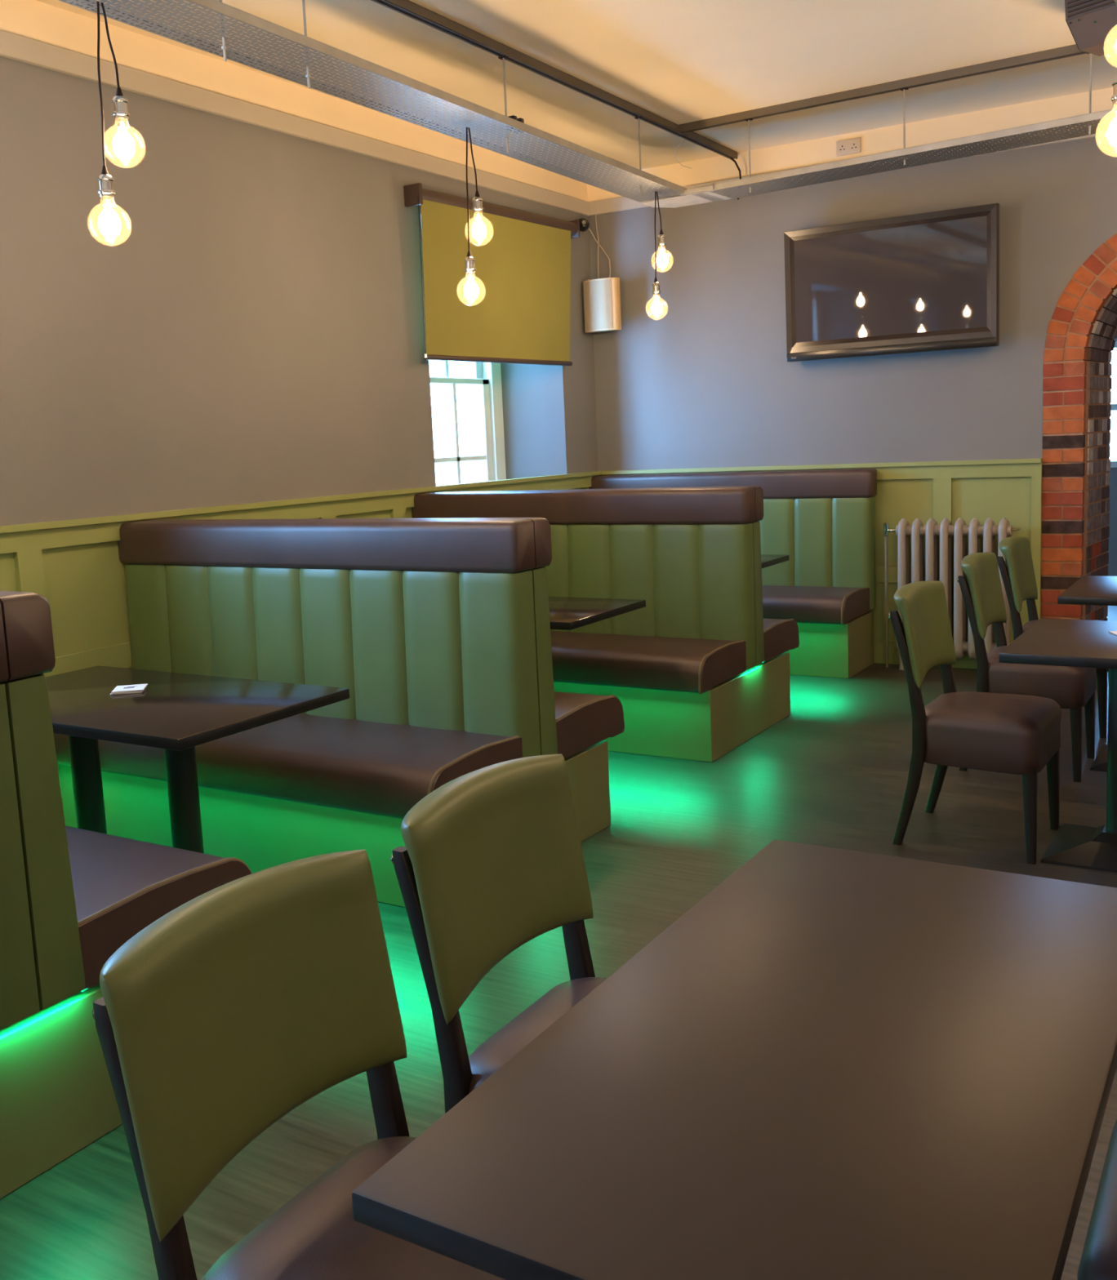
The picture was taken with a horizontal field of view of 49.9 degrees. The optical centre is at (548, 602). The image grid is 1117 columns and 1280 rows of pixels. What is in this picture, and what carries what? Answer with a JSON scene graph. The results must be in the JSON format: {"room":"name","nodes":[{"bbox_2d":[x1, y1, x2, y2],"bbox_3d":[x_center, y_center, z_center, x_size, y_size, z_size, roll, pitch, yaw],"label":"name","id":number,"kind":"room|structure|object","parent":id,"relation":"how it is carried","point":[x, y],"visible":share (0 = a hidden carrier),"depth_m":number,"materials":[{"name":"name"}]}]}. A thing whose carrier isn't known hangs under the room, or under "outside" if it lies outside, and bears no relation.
{"room":"restaurant dining room","nodes":[
{"label":"restaurant dining room","id":0,"kind":"room"},
{"bbox_2d":[0,0,598,525],"bbox_3d":[-2.525,-0.579,4.120,0.470,3.190,11.400,2,9,31],"label":"wall","id":1,"kind":"structure","parent":0,"point":[255,334],"depth_m":5.33,"materials":[{"name":"grey paint"}]},
{"bbox_2d":[0,471,601,796],"bbox_3d":[-2.362,0.424,3.946,0.052,1.236,10.600,2,9,31],"label":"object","id":2,"kind":"structure","parent":1,"relation":"attached to","point":[76,565],"depth_m":4.85,"materials":[{"name":"green paint"}]},
{"bbox_2d":[421,231,506,484],"bbox_3d":[-0.611,-1.388,7.488,0.130,1.720,0.990,2,9,31],"label":"window","id":3,"kind":"structure","parent":1,"relation":"in","point":[486,376],"depth_m":7.79,"materials":[{"name":"white paint"}]},
{"bbox_2d":[403,182,579,365],"bbox_3d":[-0.271,-1.902,7.168,0.110,0.947,1.717,2,9,31],"label":"roller blind","id":4,"kind":"object","parent":1,"relation":"attached to","point":[522,317],"visible":1,"depth_m":7.06,"materials":[{"name":"green fabric"}]},
{"bbox_2d":[574,217,589,231],"bbox_3d":[0.226,-2.504,7.958,0.095,0.090,0.090,2,9,31],"label":"security camera","id":5,"kind":"object","parent":1,"relation":"attached to","point":[584,223],"visible":0.76,"depth_m":7.92,"materials":[{"name":"black plastic"}]},
{"bbox_2d":[0,605,1116,1279],"bbox_3d":[1.465,0.834,4.259,6.320,0.001,15.000,2,9,31],"label":"floor","id":6,"kind":"structure","parent":0,"point":[833,771],"depth_m":4.01,"materials":[{"name":"grey wood"}]},
{"bbox_2d":[0,591,251,1199],"bbox_3d":[-1.870,0.554,2.928,1.954,1.206,1.246,2,9,31],"label":"bench","id":7,"kind":"object","parent":6,"relation":"on","point":[71,897],"visible":0.76,"depth_m":2.47,"materials":[{"name":"green leather"}]},
{"bbox_2d":[65,826,251,991],"bbox_3d":[-1.679,0.687,3.257,1.928,0.165,0.518,2,9,31],"label":"seat cushion","id":8,"kind":"object","parent":7,"relation":"on","point":[122,886],"depth_m":2.76,"materials":[{"name":"brown leather"}]},
{"bbox_2d":[44,666,349,853],"bbox_3d":[-1.243,0.654,3.684,1.150,0.750,0.660,2,9,31],"label":"table","id":9,"kind":"object","parent":6,"relation":"on","point":[175,713],"visible":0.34,"depth_m":3.54,"materials":[{"name":"black wood"}]},
{"bbox_2d":[110,688,145,695],"bbox_3d":[-1.300,0.271,3.720,0.094,0.003,0.094,-4,8,-9],"label":"coaster","id":10,"kind":"object","parent":9,"relation":"on","point":[144,688],"visible":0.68,"depth_m":3.67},
{"bbox_2d":[111,688,144,693],"bbox_3d":[-1.298,0.268,3.719,0.094,0.003,0.094,-4,8,-12],"label":"coaster","id":11,"kind":"object","parent":10,"relation":"on","point":[144,689],"visible":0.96,"depth_m":3.67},
{"bbox_2d":[111,683,147,693],"bbox_3d":[-1.296,0.264,3.719,0.094,0.003,0.094,-4,8,-9],"label":"coaster","id":12,"kind":"object","parent":11,"relation":"on","point":[138,686],"visible":1,"depth_m":3.71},
{"bbox_2d":[92,848,505,1279],"bbox_3d":[-0.212,0.825,1.526,0.506,0.898,0.464,2,9,31],"label":"dining chair","id":13,"kind":"object","parent":6,"relation":"on","point":[262,993],"visible":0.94,"depth_m":1.51,"materials":[{"name":"green leather"}]},
{"bbox_2d":[53,517,624,906],"bbox_3d":[-0.855,0.287,4.571,1.954,1.206,1.246,2,9,31],"label":"bench","id":14,"kind":"object","parent":6,"relation":"on","point":[437,631],"visible":0.77,"depth_m":4.20,"materials":[{"name":"green leather"}]},
{"bbox_2d":[53,713,522,818],"bbox_3d":[-1.038,0.517,4.296,1.928,0.165,0.518,2,9,31],"label":"seat cushion","id":15,"kind":"object","parent":14,"relation":"on","point":[380,764],"depth_m":3.95,"materials":[{"name":"brown leather"}]},
{"bbox_2d":[554,691,624,758],"bbox_3d":[-0.664,0.419,4.901,1.928,0.165,0.518,2,9,31],"label":"seat cushion","id":16,"kind":"object","parent":14,"relation":"on","point":[582,722],"depth_m":4.40,"materials":[{"name":"brown leather"}]},
{"bbox_2d":[390,753,607,1113],"bbox_3d":[0.078,0.746,2.011,0.506,0.898,0.464,2,9,31],"label":"dining chair","id":17,"kind":"object","parent":6,"relation":"on","point":[491,862],"visible":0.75,"depth_m":2.01,"materials":[{"name":"green leather"}]},
{"bbox_2d":[548,596,645,630],"bbox_3d":[-0.217,0.384,5.344,1.150,0.750,0.660,2,9,31],"label":"table","id":18,"kind":"object","parent":6,"relation":"on","point":[566,613],"visible":0.06,"depth_m":5.07,"materials":[{"name":"black wood"}]},
{"bbox_2d":[411,485,799,762],"bbox_3d":[0.160,0.019,6.214,1.954,1.206,1.246,2,9,31],"label":"bench","id":19,"kind":"object","parent":6,"relation":"on","point":[697,672],"visible":0.6,"depth_m":5.72,"materials":[{"name":"green leather"}]},
{"bbox_2d":[550,631,746,693],"bbox_3d":[-0.023,0.250,5.939,1.928,0.165,0.518,2,9,31],"label":"seat cushion","id":20,"kind":"object","parent":19,"relation":"on","point":[682,661],"depth_m":5.50,"materials":[{"name":"brown leather"}]},
{"bbox_2d":[761,618,799,662],"bbox_3d":[0.350,0.151,6.544,1.928,0.165,0.518,2,9,31],"label":"seat cushion","id":21,"kind":"object","parent":19,"relation":"on","point":[779,636],"depth_m":6.03,"materials":[{"name":"brown leather"}]},
{"bbox_2d":[588,468,876,678],"bbox_3d":[1.022,-0.208,7.611,1.954,1.206,0.623,2,9,31],"label":"bench","id":22,"kind":"object","parent":6,"relation":"on","point":[824,520],"visible":0.45,"depth_m":7.34,"materials":[{"name":"green leather"}]},
{"bbox_2d":[761,585,870,624],"bbox_3d":[1.001,-0.020,7.598,1.928,0.165,0.518,2,9,31],"label":"seat cushion","id":23,"kind":"object","parent":22,"relation":"on","point":[804,604],"depth_m":7.07,"materials":[{"name":"brown leather"}]},
{"bbox_2d":[351,839,1116,1279],"bbox_3d":[0.376,0.873,1.529,0.606,0.750,1.128,2,9,31],"label":"dining table","id":24,"kind":"object","parent":6,"relation":"on","point":[835,1064],"visible":1,"depth_m":1.29,"materials":[{"name":"brown wood"}]},
{"bbox_2d":[760,554,789,568],"bbox_3d":[0.737,0.122,6.966,1.150,0.750,0.660,2,9,31],"label":"table","id":25,"kind":"object","parent":6,"relation":"on","point":[766,560],"visible":0.02,"depth_m":6.76,"materials":[{"name":"black wood"}]},
{"bbox_2d":[883,517,1019,670],"bbox_3d":[2.361,-0.047,7.081,0.770,0.909,0.142,2,9,31],"label":"radiator","id":26,"kind":"object","parent":6,"relation":"on","point":[988,531],"visible":0.59,"depth_m":7.03,"materials":[{"name":"beige metal"}]},
{"bbox_2d":[888,580,1061,864],"bbox_3d":[1.498,0.384,4.220,0.506,0.898,0.464,2,9,33],"label":"dining chair","id":27,"kind":"object","parent":6,"relation":"on","point":[1014,734],"visible":1,"depth_m":4.11,"materials":[{"name":"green leather"}]},
{"bbox_2d":[956,552,1096,782],"bbox_3d":[2.024,0.243,5.088,0.506,0.898,0.464,2,9,31],"label":"dining chair","id":28,"kind":"object","parent":6,"relation":"on","point":[1073,688],"visible":0.85,"depth_m":4.95,"materials":[{"name":"green leather"}]},
{"bbox_2d":[996,536,1108,738],"bbox_3d":[2.425,0.138,5.731,0.506,0.898,0.464,2,9,31],"label":"dining chair","id":29,"kind":"object","parent":6,"relation":"on","point":[1017,574],"visible":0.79,"depth_m":5.62,"materials":[{"name":"green leather"}]},
{"bbox_2d":[998,618,1116,872],"bbox_3d":[1.892,0.487,3.880,0.700,0.750,0.720,2,9,31],"label":"dining table","id":30,"kind":"object","parent":6,"relation":"on","point":[1083,643],"visible":1,"depth_m":3.97,"materials":[{"name":"brown wood"}]},
{"bbox_2d":[1108,631,1116,635],"bbox_3d":[1.902,0.098,3.941,0.100,0.002,0.070,-2,8,3],"label":"menu card","id":31,"kind":"object","parent":30,"relation":"on","point":[1111,632],"visible":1,"depth_m":3.96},
{"bbox_2d":[1057,575,1116,771],"bbox_3d":[2.543,0.308,4.991,0.700,0.750,0.710,2,9,31],"label":"dining table","id":32,"kind":"object","parent":6,"relation":"on","point":[1099,590],"visible":0.98,"depth_m":4.97,"materials":[{"name":"black wood"}]},
{"bbox_2d":[1076,1119,1116,1279],"bbox_3d":[0.944,0.781,1.464,0.506,0.898,0.464,2,9,31],"label":"dining chair","id":33,"kind":"object","parent":6,"relation":"on","point":[1098,1261],"visible":1,"depth_m":1.47,"materials":[{"name":"green leather"}]},
{"bbox_2d":[35,0,1116,177],"bbox_3d":[0.166,-2.106,2.222,7.000,0.100,11.420,2,9,31],"label":"ceiling","id":34,"kind":"structure","parent":0,"point":[677,61],"depth_m":5.56,"materials":[{"name":"beige paint"}]},
{"bbox_2d":[370,0,737,159],"bbox_3d":[-1.044,-2.212,3.937,0.041,0.040,8.480,2,9,31],"label":"rail","id":35,"kind":"object","parent":34,"relation":"attached to","point":[408,8],"visible":0.97,"depth_m":5.54,"materials":[{"name":"black metal"}]},
{"bbox_2d":[219,0,227,61],"bbox_3d":[-1.070,-1.985,3.919,0.036,0.414,0.028,2,9,31],"label":"rod","id":36,"kind":"object","parent":35,"relation":"hanging from","point":[224,47],"visible":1,"depth_m":3.94,"materials":[{"name":"metal"}]},
{"bbox_2d":[302,0,311,88],"bbox_3d":[-0.862,-2.040,4.256,0.036,0.414,0.028,2,9,31],"label":"rod","id":37,"kind":"object","parent":35,"relation":"hanging from","point":[308,75],"visible":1,"depth_m":4.25,"materials":[{"name":"metal"}]},
{"bbox_2d":[497,55,509,152],"bbox_3d":[-0.191,-2.217,5.343,0.036,0.414,0.028,2,9,31],"label":"rod","id":38,"kind":"object","parent":35,"relation":"hanging from","point":[503,57],"visible":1,"depth_m":5.33,"materials":[{"name":"metal"}]},
{"bbox_2d":[634,115,643,195],"bbox_3d":[0.491,-2.397,6.447,0.036,0.414,0.028,2,9,31],"label":"rod","id":39,"kind":"object","parent":35,"relation":"hanging from","point":[637,117],"visible":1,"depth_m":6.44,"materials":[{"name":"metal"}]},
{"bbox_2d":[729,157,741,199],"bbox_3d":[1.162,-2.633,7.451,0.070,0.260,0.027,2,9,31],"label":"cable","id":40,"kind":"object","parent":35,"relation":"hanging from","point":[731,158],"visible":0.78,"depth_m":7.44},
{"bbox_2d":[678,44,1086,133],"bbox_3d":[2.629,-2.595,5.557,4.510,0.040,0.045,2,9,33],"label":"rail","id":41,"kind":"object","parent":34,"relation":"attached to","point":[1072,50],"visible":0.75,"depth_m":6.12,"materials":[{"name":"black metal"}]},
{"bbox_2d":[744,118,752,192],"bbox_3d":[1.103,-2.453,6.588,0.036,0.394,0.028,2,9,31],"label":"rod","id":42,"kind":"object","parent":41,"relation":"hanging from","point":[748,119],"visible":0.81,"depth_m":6.58,"materials":[{"name":"metal"}]},
{"bbox_2d":[899,87,908,164],"bbox_3d":[1.813,-2.430,6.123,0.036,0.380,0.028,2,9,31],"label":"rod","id":43,"kind":"object","parent":41,"relation":"hanging from","point":[904,88],"visible":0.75,"depth_m":6.11,"materials":[{"name":"metal"}]},
{"bbox_2d":[1086,52,1092,134],"bbox_3d":[2.544,-2.397,5.642,0.036,0.380,0.028,2,9,31],"label":"rod","id":44,"kind":"object","parent":41,"relation":"hanging from","point":[1090,65],"visible":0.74,"depth_m":5.64,"materials":[{"name":"metal"}]},
{"bbox_2d":[1064,0,1116,56],"bbox_3d":[2.457,-2.400,4.779,0.290,0.202,0.700,-8,10,-37],"label":"heater","id":45,"kind":"object","parent":34,"relation":"hanging from","point":[1089,22],"visible":1,"depth_m":4.94,"materials":[{"name":"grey metal"}]},
{"bbox_2d":[640,191,732,208],"bbox_3d":[0.784,-2.305,6.883,0.460,0.002,0.305,2,9,31],"label":"plate","id":46,"kind":"object","parent":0,"point":[688,199],"visible":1,"depth_m":6.89,"materials":[{"name":"metal"}]},
{"bbox_2d":[58,0,686,201],"bbox_3d":[-1.271,-1.816,3.584,0.300,0.036,7.600,2,9,30],"label":"cable tray","id":47,"kind":"object","parent":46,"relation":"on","point":[131,19],"visible":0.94,"depth_m":4.51,"materials":[{"name":"silver metal"}]},
{"bbox_2d":[87,1,131,246],"bbox_3d":[-1.324,-1.415,3.552,0.125,0.700,0.125,2,9,31],"label":"pendant bulb","id":48,"kind":"object","parent":47,"relation":"hanging from","point":[109,223],"visible":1,"depth_m":3.57,"materials":[{"name":"clear glass"}]},
{"bbox_2d":[100,2,146,168],"bbox_3d":[-1.285,-1.542,3.593,0.125,0.464,0.125,2,9,31],"label":"pendant bulb","id":49,"kind":"object","parent":47,"relation":"hanging from","point":[123,144],"visible":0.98,"depth_m":3.60,"materials":[{"name":"clear glass"}]},
{"bbox_2d":[456,127,485,306],"bbox_3d":[-0.347,-1.651,5.135,0.125,0.745,0.125,2,9,31],"label":"pendant bulb","id":50,"kind":"object","parent":47,"relation":"hanging from","point":[470,289],"visible":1,"depth_m":5.16,"materials":[{"name":"clear glass"}]},
{"bbox_2d":[464,127,493,246],"bbox_3d":[-0.308,-1.788,5.175,0.125,0.487,0.125,2,9,31],"label":"pendant bulb","id":51,"kind":"object","parent":47,"relation":"hanging from","point":[478,228],"visible":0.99,"depth_m":5.18,"materials":[{"name":"clear glass"}]},
{"bbox_2d":[506,115,517,130],"bbox_3d":[-0.161,-2.101,5.260,0.045,0.057,0.030,2,9,31],"label":"connector","id":52,"kind":"object","parent":47,"relation":"on","point":[513,117],"visible":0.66,"depth_m":5.24,"materials":[{"name":"black plastic"}]},
{"bbox_2d":[515,117,524,132],"bbox_3d":[-0.132,-2.108,5.306,0.045,0.057,0.030,2,9,31],"label":"connector","id":53,"kind":"object","parent":47,"relation":"on","point":[522,120],"visible":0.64,"depth_m":5.29,"materials":[{"name":"black plastic"}]},
{"bbox_2d":[645,191,667,319],"bbox_3d":[0.590,-1.922,6.652,0.125,0.697,0.125,2,9,31],"label":"pendant bulb","id":54,"kind":"object","parent":47,"relation":"hanging from","point":[656,306],"visible":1,"depth_m":6.67,"materials":[{"name":"clear glass"}]},
{"bbox_2d":[650,191,673,272],"bbox_3d":[0.629,-2.063,6.691,0.125,0.432,0.125,2,9,31],"label":"pendant bulb","id":55,"kind":"object","parent":47,"relation":"hanging from","point":[661,260],"visible":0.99,"depth_m":6.70,"materials":[{"name":"clear glass"}]},
{"bbox_2d":[680,108,1116,202],"bbox_3d":[2.631,-2.265,5.639,4.363,0.036,0.321,2,9,34],"label":"cable tray","id":56,"kind":"object","parent":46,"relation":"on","point":[864,162],"depth_m":6.12,"materials":[{"name":"silver metal"}]},
{"bbox_2d":[586,87,1116,471],"bbox_3d":[3.016,-1.170,6.653,6.300,3.190,0.001,2,9,31],"label":"wall","id":57,"kind":"structure","parent":0,"point":[711,382],"depth_m":7.40,"materials":[{"name":"grey paint"}]},
{"bbox_2d":[0,29,1111,215],"bbox_3d":[0.196,-1.828,2.000,6.300,0.088,10.600,2,9,31],"label":"trim","id":58,"kind":"structure","parent":57,"relation":"attached to","point":[15,46],"depth_m":5.65,"materials":[{"name":"paint"}]},
{"bbox_2d":[595,213,599,279],"bbox_3d":[0.331,-2.383,8.076,0.019,0.450,0.044,-3,8,-2],"label":"cable","id":59,"kind":"object","parent":57,"relation":"hanging from","point":[595,214],"visible":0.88,"depth_m":8.07,"materials":[{"name":"white plastic"}]},
{"bbox_2d":[582,276,621,333],"bbox_3d":[0.376,-1.985,8.020,0.256,0.343,0.201,2,9,31],"label":"wall speaker","id":60,"kind":"object","parent":57,"relation":"attached to","point":[602,296],"visible":1,"depth_m":7.92,"materials":[{"name":"silver metal"}]},
{"bbox_2d":[584,279,613,330],"bbox_3d":[0.330,-1.969,7.945,0.197,0.315,0.022,2,9,31],"label":"grille","id":61,"kind":"object","parent":60,"relation":"attached to","point":[598,293],"depth_m":7.93,"materials":[{"name":"silver metal"}]},
{"bbox_2d":[587,228,610,277],"bbox_3d":[0.335,-2.344,8.053,0.170,0.378,0.046,0,8,21],"label":"cable","id":62,"kind":"object","parent":60,"relation":"attached to","point":[588,228],"visible":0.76,"depth_m":8.04,"materials":[{"name":"white plastic"}]},
{"bbox_2d":[600,457,1042,668],"bbox_3d":[1.605,-0.254,7.643,2.860,1.236,0.052,2,9,31],"label":"wainscoting","id":63,"kind":"structure","parent":57,"relation":"attached to","point":[1011,489],"depth_m":7.15,"materials":[{"name":"green paint"}]},
{"bbox_2d":[835,137,860,156],"bbox_3d":[1.786,-2.715,7.154,0.146,0.086,0.013,2,9,31],"label":"socket","id":64,"kind":"object","parent":57,"relation":"attached to","point":[850,146],"visible":1,"depth_m":7.15,"materials":[{"name":"white plastic"}]},
{"bbox_2d":[783,203,999,361],"bbox_3d":[2.007,-1.853,7.060,1.234,0.774,0.173,2,10,31],"label":"television","id":65,"kind":"object","parent":57,"relation":"attached to","point":[927,282],"visible":1,"depth_m":6.98,"materials":[{"name":"black plastic"}]},
{"bbox_2d":[1040,233,1116,620],"bbox_3d":[3.641,-0.892,6.676,1.620,2.577,0.628,2,9,31],"label":"brick archway","id":66,"kind":"object","parent":57,"relation":"attached to","point":[1082,331],"visible":0.83,"depth_m":6.79,"materials":[{"name":"brick"}]},
{"bbox_2d":[1106,336,1116,576],"bbox_3d":[4.839,-1.401,8.469,5.100,3.000,3.780,2,9,31],"label":"wall","id":67,"kind":"structure","parent":0,"point":[1112,566],"depth_m":10.71,"materials":[{"name":"grey paint"}]},
{"bbox_2d":[1110,341,1116,467],"bbox_3d":[4.739,-1.754,10.739,0.940,1.100,0.080,2,9,31],"label":"window","id":68,"kind":"structure","parent":67,"relation":"in","point":[1113,406],"depth_m":10.57,"materials":[{"name":"white paint"}]},
{"bbox_3d":[0.673,-1.635,1.736,0.300,0.034,8.300,2,9,31],"label":"cable tray","id":69,"kind":"object","parent":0,"visible":0},
{"bbox_2d":[1094,77,1116,156],"bbox_3d":[1.537,-1.529,3.218,0.125,0.641,0.125,2,9,31],"label":"pendant bulb","id":70,"kind":"object","parent":69,"relation":"hanging from","point":[1101,144],"visible":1,"depth_m":3.28,"materials":[{"name":"yellow glass"}]},
{"bbox_2d":[1102,24,1116,67],"bbox_3d":[1.576,-1.659,3.258,0.125,0.398,0.125,2,9,31],"label":"pendant bulb","id":71,"kind":"object","parent":69,"relation":"hanging from","point":[1108,54],"visible":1,"depth_m":3.32,"materials":[{"name":"yellow glass"}]},
{"label":"outside","id":72,"kind":"structure","parent":0,"visible":0},
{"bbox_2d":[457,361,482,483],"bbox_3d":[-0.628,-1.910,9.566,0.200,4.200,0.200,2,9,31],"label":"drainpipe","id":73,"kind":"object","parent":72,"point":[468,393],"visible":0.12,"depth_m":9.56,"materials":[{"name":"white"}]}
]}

